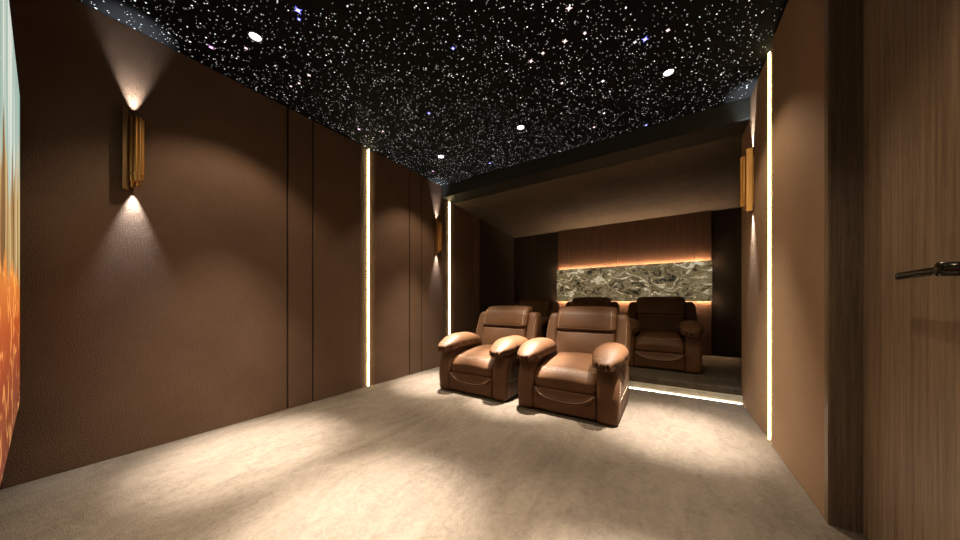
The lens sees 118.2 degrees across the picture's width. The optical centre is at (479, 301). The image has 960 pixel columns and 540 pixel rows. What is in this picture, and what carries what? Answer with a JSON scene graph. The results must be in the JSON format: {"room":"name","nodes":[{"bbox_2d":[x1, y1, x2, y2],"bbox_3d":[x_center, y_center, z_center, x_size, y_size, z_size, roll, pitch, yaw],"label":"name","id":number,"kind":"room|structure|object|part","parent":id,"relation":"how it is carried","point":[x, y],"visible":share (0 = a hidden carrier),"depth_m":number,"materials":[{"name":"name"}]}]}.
{"room":"home theater","nodes":[
{"label":"home theater","id":0,"kind":"room"},
{"bbox_2d":[0,0,513,488],"bbox_3d":[-1.030,-0.440,4.415,0.150,3.040,6.830,0,0,33],"label":"wall","id":1,"kind":"structure","parent":0,"point":[220,290],"depth_m":2.30,"materials":[{"name":"brown"}]},
{"bbox_2d":[121,105,144,190],"bbox_3d":[-2.450,-1.073,2.029,0.096,0.577,0.101,0,0,33],"label":"wall sconce","id":2,"kind":"object","parent":1,"relation":"attached to","point":[132,126],"visible":1,"depth_m":2.01,"materials":[{"name":"brown metal"}]},
{"bbox_3d":[-2.358,-0.440,2.276,0.020,3.040,1.480,0,0,33],"label":"wall panel","id":3,"kind":"part","parent":1,"relation":"part of","materials":[{"name":"brown fabric"}]},
{"bbox_3d":[-1.880,-0.440,3.003,0.020,3.040,0.232,0,0,33],"label":"wall panel","id":4,"kind":"part","parent":1,"relation":"part of","materials":[{"name":"brown fabric"}]},
{"bbox_3d":[-1.659,-0.440,3.339,0.020,3.040,0.542,0,0,33],"label":"wall panel","id":5,"kind":"part","parent":1,"relation":"part of","materials":[{"name":"brown fabric"}]},
{"bbox_2d":[359,144,377,388],"bbox_3d":[-1.433,-0.440,3.683,0.018,3.037,0.280,0,0,33],"label":"led light strip","id":6,"kind":"object","parent":1,"relation":"attached to","point":[368,160],"visible":1,"depth_m":3.68,"materials":[{"name":"glowing white plastic light diffuser"}]},
{"bbox_2d":[367,150,368,385],"bbox_3d":[-1.433,-0.440,3.683,0.013,3.029,0.019,0,0,33],"label":"diffuser","id":7,"kind":"object","parent":6,"relation":"attached to","point":[367,150],"depth_m":3.68,"materials":[{"name":"grey"}]},
{"bbox_3d":[-1.206,-0.440,4.029,0.020,3.040,0.544,0,0,33],"label":"wall panel","id":8,"kind":"part","parent":1,"relation":"part of","materials":[{"name":"brown fabric"}]},
{"bbox_3d":[-0.985,-0.440,4.366,0.020,3.040,0.232,0,0,33],"label":"wall panel","id":9,"kind":"part","parent":1,"relation":"part of","materials":[{"name":"brown fabric"}]},
{"bbox_3d":[-0.787,-0.440,4.668,0.020,3.040,0.460,0,0,33],"label":"wall panel","id":10,"kind":"part","parent":1,"relation":"part of","materials":[{"name":"brown fabric"}]},
{"bbox_2d":[435,218,440,253],"bbox_3d":[-0.686,-1.073,4.716,0.096,0.577,0.101,0,0,33],"label":"wall sconce","id":11,"kind":"object","parent":1,"relation":"attached to","point":[437,224],"visible":1,"depth_m":4.68,"materials":[{"name":"brown metal"}]},
{"bbox_3d":[-0.637,-0.343,4.896,0.020,2.845,0.083,0,0,33],"label":"wall panel","id":12,"kind":"part","parent":1,"relation":"part of","materials":[{"name":"brown fabric"}]},
{"bbox_2d":[445,200,454,336],"bbox_3d":[-0.536,-0.342,5.048,0.018,2.841,0.280,0,0,33],"label":"led light strip","id":13,"kind":"object","parent":1,"relation":"attached to","point":[449,207],"visible":0.66,"depth_m":5.04,"materials":[{"name":"white plastic"}]},
{"bbox_2d":[449,202,449,334],"bbox_3d":[-0.536,-0.342,5.048,0.013,2.833,0.019,0,0,33],"label":"diffuser","id":14,"kind":"object","parent":13,"relation":"attached to","point":[449,202],"depth_m":5.04,"materials":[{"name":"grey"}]},
{"bbox_3d":[-0.309,-0.335,5.395,0.020,2.830,0.546,0,0,33],"label":"wall panel","id":15,"kind":"part","parent":1,"relation":"part of","materials":[{"name":"brown fabric"}]},
{"bbox_3d":[-0.084,-0.315,5.738,0.020,2.790,0.245,0,0,33],"label":"wall panel","id":16,"kind":"part","parent":1,"relation":"part of","materials":[{"name":"brown fabric"}]},
{"bbox_3d":[0.418,-0.310,6.502,0.020,2.780,1.552,0,0,33],"label":"wall panel","id":17,"kind":"part","parent":1,"relation":"part of","materials":[{"name":"fabric"}]},
{"bbox_2d":[77,0,787,185],"bbox_3d":[-0.037,-2.010,2.094,4.360,0.100,4.040,0,0,33],"label":"ceiling","id":18,"kind":"structure","parent":0,"point":[254,59],"depth_m":2.33,"materials":[{"name":"black fabric"}]},
{"bbox_2d":[247,31,262,42],"bbox_3d":[-1.659,-1.958,2.119,0.092,0.012,0.092,0,0,33],"label":"recessed light","id":19,"kind":"object","parent":18,"relation":"in","point":[252,35],"visible":1,"depth_m":2.12,"materials":[{"name":"grey plastic"}]},
{"bbox_2d":[91,0,774,180],"bbox_3d":[-0.089,-1.958,2.200,3.848,0.002,3.826,0,0,33],"label":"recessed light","id":20,"kind":"object","parent":18,"relation":"in","point":[134,0],"visible":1,"depth_m":2.34,"materials":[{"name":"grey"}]},
{"bbox_2d":[517,125,524,129],"bbox_3d":[0.456,-1.958,3.218,0.092,0.012,0.092,0,0,33],"label":"recessed light","id":21,"kind":"object","parent":18,"relation":"in","point":[520,127],"visible":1,"depth_m":3.21,"materials":[{"name":"grey plastic"}]},
{"bbox_2d":[662,68,674,76],"bbox_3d":[1.609,-1.958,2.449,0.092,0.012,0.092,0,0,33],"label":"recessed light","id":22,"kind":"object","parent":18,"relation":"in","point":[668,72],"visible":1,"depth_m":2.44,"materials":[{"name":"grey plastic"}]},
{"bbox_2d":[0,366,867,539],"bbox_3d":[0.228,1.130,2.177,4.710,0.100,4.470,0,0,33],"label":"floor","id":23,"kind":"structure","parent":0,"point":[409,457],"depth_m":1.73,"materials":[{"name":"beige carpet"}]},
{"bbox_2d":[438,306,541,401],"bbox_3d":[0.163,0.567,3.746,1.032,1.026,1.222,0,0,33],"label":"recliner armchair","id":24,"kind":"object","parent":23,"relation":"on","point":[485,363],"visible":0.92,"depth_m":3.46,"materials":[{"name":"brown leather"}]},
{"bbox_3d":[-0.227,0.818,3.858,0.188,0.514,0.810,0,0,33],"label":"arm","id":25,"kind":"part","parent":24,"relation":"part of","materials":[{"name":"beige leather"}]},
{"bbox_2d":[452,344,494,377],"bbox_3d":[0.097,0.717,3.645,0.592,0.273,0.811,0,0,33],"label":"seat cushion","id":26,"kind":"object","parent":24,"relation":"on","point":[471,360],"depth_m":3.37,"materials":[{"name":"brown leather"}]},
{"bbox_2d":[481,325,526,344],"bbox_3d":[0.338,0.495,4.012,0.676,0.350,0.276,0,0,33],"label":"lumbar cushion","id":27,"kind":"object","parent":24,"relation":"on","point":[490,334],"depth_m":3.97,"materials":[{"name":"brown leather"}]},
{"bbox_3d":[0.421,0.818,3.432,0.188,0.514,0.810,0,0,33],"label":"arm","id":28,"kind":"part","parent":24,"relation":"part of","materials":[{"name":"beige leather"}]},
{"bbox_2d":[517,306,630,425],"bbox_3d":[1.062,0.567,3.137,1.032,1.026,1.222,0,0,33],"label":"recliner armchair","id":29,"kind":"object","parent":23,"relation":"on","point":[580,369],"visible":1,"depth_m":2.86,"materials":[{"name":"brown leather"}]},
{"bbox_3d":[0.672,0.818,3.249,0.188,0.514,0.810,0,0,33],"label":"arm","id":30,"kind":"part","parent":29,"relation":"part of","materials":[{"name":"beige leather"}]},
{"bbox_2d":[535,352,597,394],"bbox_3d":[0.996,0.717,3.036,0.592,0.273,0.811,0,0,33],"label":"seat cushion","id":31,"kind":"object","parent":29,"relation":"on","point":[561,373],"depth_m":2.77,"materials":[{"name":"brown leather"}]},
{"bbox_2d":[555,329,614,353],"bbox_3d":[1.237,0.495,3.403,0.676,0.350,0.276,0,0,33],"label":"lumbar cushion","id":32,"kind":"object","parent":29,"relation":"on","point":[586,341],"depth_m":3.33,"materials":[{"name":"brown leather"}]},
{"bbox_3d":[1.321,0.818,2.823,0.188,0.514,0.810,0,0,33],"label":"arm","id":33,"kind":"part","parent":29,"relation":"part of","materials":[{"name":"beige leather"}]},
{"bbox_2d":[629,355,742,403],"bbox_3d":[2.109,1.032,4.951,4.550,0.196,2.488,0,0,33],"label":"platform","id":34,"kind":"object","parent":23,"relation":"on","point":[720,378],"visible":0.38,"depth_m":3.51,"materials":[{"name":"beige carpet"}]},
{"bbox_2d":[515,298,558,337],"bbox_3d":[0.906,0.422,5.561,1.032,1.026,1.222,0,0,33],"label":"recliner armchair","id":35,"kind":"object","parent":34,"relation":"on","point":[545,307],"visible":0.19,"depth_m":5.67,"materials":[{"name":"brown leather"}]},
{"bbox_2d":[539,312,548,316],"bbox_3d":[1.081,0.350,5.827,0.676,0.350,0.276,0,0,33],"label":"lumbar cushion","id":36,"kind":"object","parent":35,"relation":"on","point":[542,313],"depth_m":5.64,"materials":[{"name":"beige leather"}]},
{"bbox_3d":[1.165,0.673,5.247,0.188,0.514,0.810,0,0,33],"label":"arm","id":37,"kind":"part","parent":35,"relation":"part of","materials":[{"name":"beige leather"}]},
{"bbox_2d":[565,297,619,313],"bbox_3d":[1.817,0.422,4.963,1.032,1.026,1.222,0,0,33],"label":"recliner armchair","id":38,"kind":"object","parent":34,"relation":"on","point":[579,301],"visible":0.08,"depth_m":5.21,"materials":[{"name":"brown leather"}]},
{"bbox_2d":[627,296,703,373],"bbox_3d":[2.728,0.422,4.364,1.032,1.026,1.222,0,0,33],"label":"recliner armchair","id":39,"kind":"object","parent":34,"relation":"on","point":[666,332],"visible":0.91,"depth_m":4.06,"materials":[{"name":"brown leather"}]},
{"bbox_3d":[2.338,0.673,4.476,0.188,0.514,0.810,0,0,33],"label":"arm","id":40,"kind":"part","parent":39,"relation":"part of","materials":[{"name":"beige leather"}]},
{"bbox_2d":[634,330,684,353],"bbox_3d":[2.662,0.572,4.263,0.592,0.273,0.811,0,0,33],"label":"seat cushion","id":41,"kind":"object","parent":39,"relation":"on","point":[645,341],"depth_m":3.99,"materials":[{"name":"brown leather"}]},
{"bbox_2d":[637,313,684,331],"bbox_3d":[2.903,0.350,4.630,0.676,0.350,0.276,0,0,33],"label":"lumbar cushion","id":42,"kind":"object","parent":39,"relation":"on","point":[649,321],"depth_m":4.55,"materials":[{"name":"brown leather"}]},
{"bbox_3d":[2.987,0.673,4.050,0.188,0.514,0.810,0,0,33],"label":"arm","id":43,"kind":"part","parent":39,"relation":"part of","materials":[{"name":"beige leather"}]},
{"bbox_2d":[629,387,740,403],"bbox_3d":[1.155,1.076,4.085,3.846,0.006,0.006,0,0,33],"label":"light strip","id":44,"kind":"object","parent":34,"relation":"attached to","point":[629,387],"visible":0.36,"depth_m":3.27,"materials":[{"name":"white plastic"}]},
{"bbox_2d":[441,97,750,202],"bbox_3d":[1.324,-1.903,3.755,4.710,0.275,0.310,0,0,33],"label":"ceiling beam","id":45,"kind":"structure","parent":0,"point":[729,119],"depth_m":3.44,"materials":[{"name":"black paint"}]},
{"bbox_2d":[454,133,742,237],"bbox_3d":[2.103,-1.720,4.942,4.710,0.270,2.510,0,0,33],"label":"ceiling","id":46,"kind":"structure","parent":0,"point":[705,176],"depth_m":4.52,"materials":[{"name":"brown paint"}]},
{"bbox_2d":[514,207,741,357],"bbox_3d":[2.733,-0.320,5.946,4.760,2.800,0.180,0,0,33],"label":"wall","id":47,"kind":"structure","parent":0,"point":[716,236],"depth_m":5.38,"materials":[{"name":"brown wood"}]},
{"bbox_3d":[1.087,-0.352,7.002,0.550,2.575,0.019,0,0,33],"label":"wall panel","id":48,"kind":"part","parent":47,"relation":"part of","materials":[{"name":"fabric"}]},
{"bbox_3d":[1.557,-0.352,6.694,0.562,2.575,0.019,0,0,33],"label":"wall panel","id":49,"kind":"part","parent":47,"relation":"part of","materials":[{"name":"wood"}]},
{"bbox_3d":[1.885,-0.343,6.441,0.243,2.555,0.078,0,0,33],"label":"feature panel","id":50,"kind":"part","parent":47,"relation":"part of","materials":[{"name":"brown wood"}]},
{"bbox_3d":[2.397,-0.343,6.106,0.969,2.555,0.078,0,0,33],"label":"feature panel","id":51,"kind":"part","parent":47,"relation":"part of","materials":[{"name":"brown wood"}]},
{"bbox_2d":[557,260,711,301],"bbox_3d":[2.873,-0.365,5.701,2.713,0.710,0.074,0,0,33],"label":"marble panel","id":52,"kind":"object","parent":47,"relation":"attached to","point":[691,280],"visible":1,"depth_m":5.53,"materials":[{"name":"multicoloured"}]},
{"bbox_3d":[3.327,-0.343,5.495,1.245,2.555,0.078,0,0,33],"label":"feature panel","id":53,"kind":"part","parent":47,"relation":"part of","materials":[{"name":"brown wood"}]},
{"bbox_3d":[3.949,-0.343,5.086,0.232,2.555,0.078,0,0,33],"label":"feature panel","id":54,"kind":"part","parent":47,"relation":"part of","materials":[{"name":"brown wood"}]},
{"bbox_3d":[4.203,-0.352,4.955,0.314,2.575,0.019,0,0,33],"label":"wall panel","id":55,"kind":"part","parent":47,"relation":"part of","materials":[{"name":"wood"}]},
{"bbox_3d":[4.483,-0.352,4.771,0.344,2.575,0.019,0,0,33],"label":"wall panel","id":56,"kind":"part","parent":47,"relation":"part of","materials":[{"name":"wood"}]},
{"bbox_2d":[742,0,823,516],"bbox_3d":[2.342,-0.440,2.200,0.200,3.040,1.990,0,0,33],"label":"wall","id":57,"kind":"structure","parent":0,"point":[798,40],"depth_m":1.79,"materials":[{"name":"brown"}]},
{"bbox_2d":[739,147,753,211],"bbox_3d":[2.487,-1.123,2.680,0.096,0.577,0.101,0,0,33],"label":"wall sconce","id":58,"kind":"object","parent":57,"relation":"attached to","point":[746,201],"visible":1,"depth_m":2.64,"materials":[{"name":"brown metal"}]},
{"bbox_3d":[2.609,-0.440,2.761,0.020,3.040,0.719,0,0,33],"label":"panel","id":59,"kind":"part","parent":57,"relation":"part of","materials":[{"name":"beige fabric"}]},
{"bbox_2d":[760,49,771,440],"bbox_3d":[2.305,-0.440,2.304,0.013,3.037,0.378,0,0,33],"label":"led light strip","id":60,"kind":"object","parent":57,"relation":"attached to","point":[766,72],"visible":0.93,"depth_m":2.32,"materials":[{"name":"glowing white plastic diffuser"}]},
{"bbox_2d":[768,52,770,439],"bbox_3d":[2.271,-0.440,2.253,0.011,3.029,0.020,0,0,33],"label":"diffuser","id":61,"kind":"object","parent":60,"relation":"attached to","point":[769,54],"depth_m":2.25,"materials":[{"name":"grey plastic"}]},
{"bbox_3d":[1.960,-0.440,1.782,0.020,3.040,0.870,0,0,33],"label":"panel","id":62,"kind":"part","parent":57,"relation":"part of","materials":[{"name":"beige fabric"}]},
{"bbox_2d":[824,0,829,524],"bbox_3d":[1.703,-0.440,1.407,0.007,3.040,0.038,0,0,33],"label":"trim","id":63,"kind":"structure","parent":57,"relation":"attached to","point":[826,2],"depth_m":1.40,"materials":[{"name":"brown dark wood"}]},
{"bbox_2d":[830,0,863,534],"bbox_3d":[1.762,-0.440,1.368,0.136,3.040,0.037,0,0,33],"label":"door frame","id":64,"kind":"structure","parent":57,"relation":"attached to","point":[846,16],"depth_m":1.36,"materials":[{"name":"brown wood"}]},
{"bbox_2d":[863,0,959,539],"bbox_3d":[1.495,-0.441,0.937,0.130,3.034,0.970,0,0,33],"label":"door","id":65,"kind":"structure","parent":57,"relation":"in","point":[911,48],"depth_m":1.07,"materials":[{"name":"brown wood"}]},
{"bbox_3d":[1.434,-0.094,0.933,0.019,0.030,0.250,0,0,35],"label":"lever","id":66,"kind":"part","parent":65,"relation":"part of","materials":[{"name":"black metal"}]},
{"bbox_3d":[-1.163,-0.440,0.525,4.200,3.040,0.120,0,0,33],"label":"wall","id":67,"kind":"structure","parent":0,"visible":0},
{"bbox_2d":[0,0,19,484],"bbox_3d":[-1.127,-0.290,0.615,3.420,1.700,0.069,0,0,33],"label":"projection screen","id":68,"kind":"object","parent":67,"relation":"attached to","point":[9,87],"visible":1,"depth_m":1.06,"materials":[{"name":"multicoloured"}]}
]}

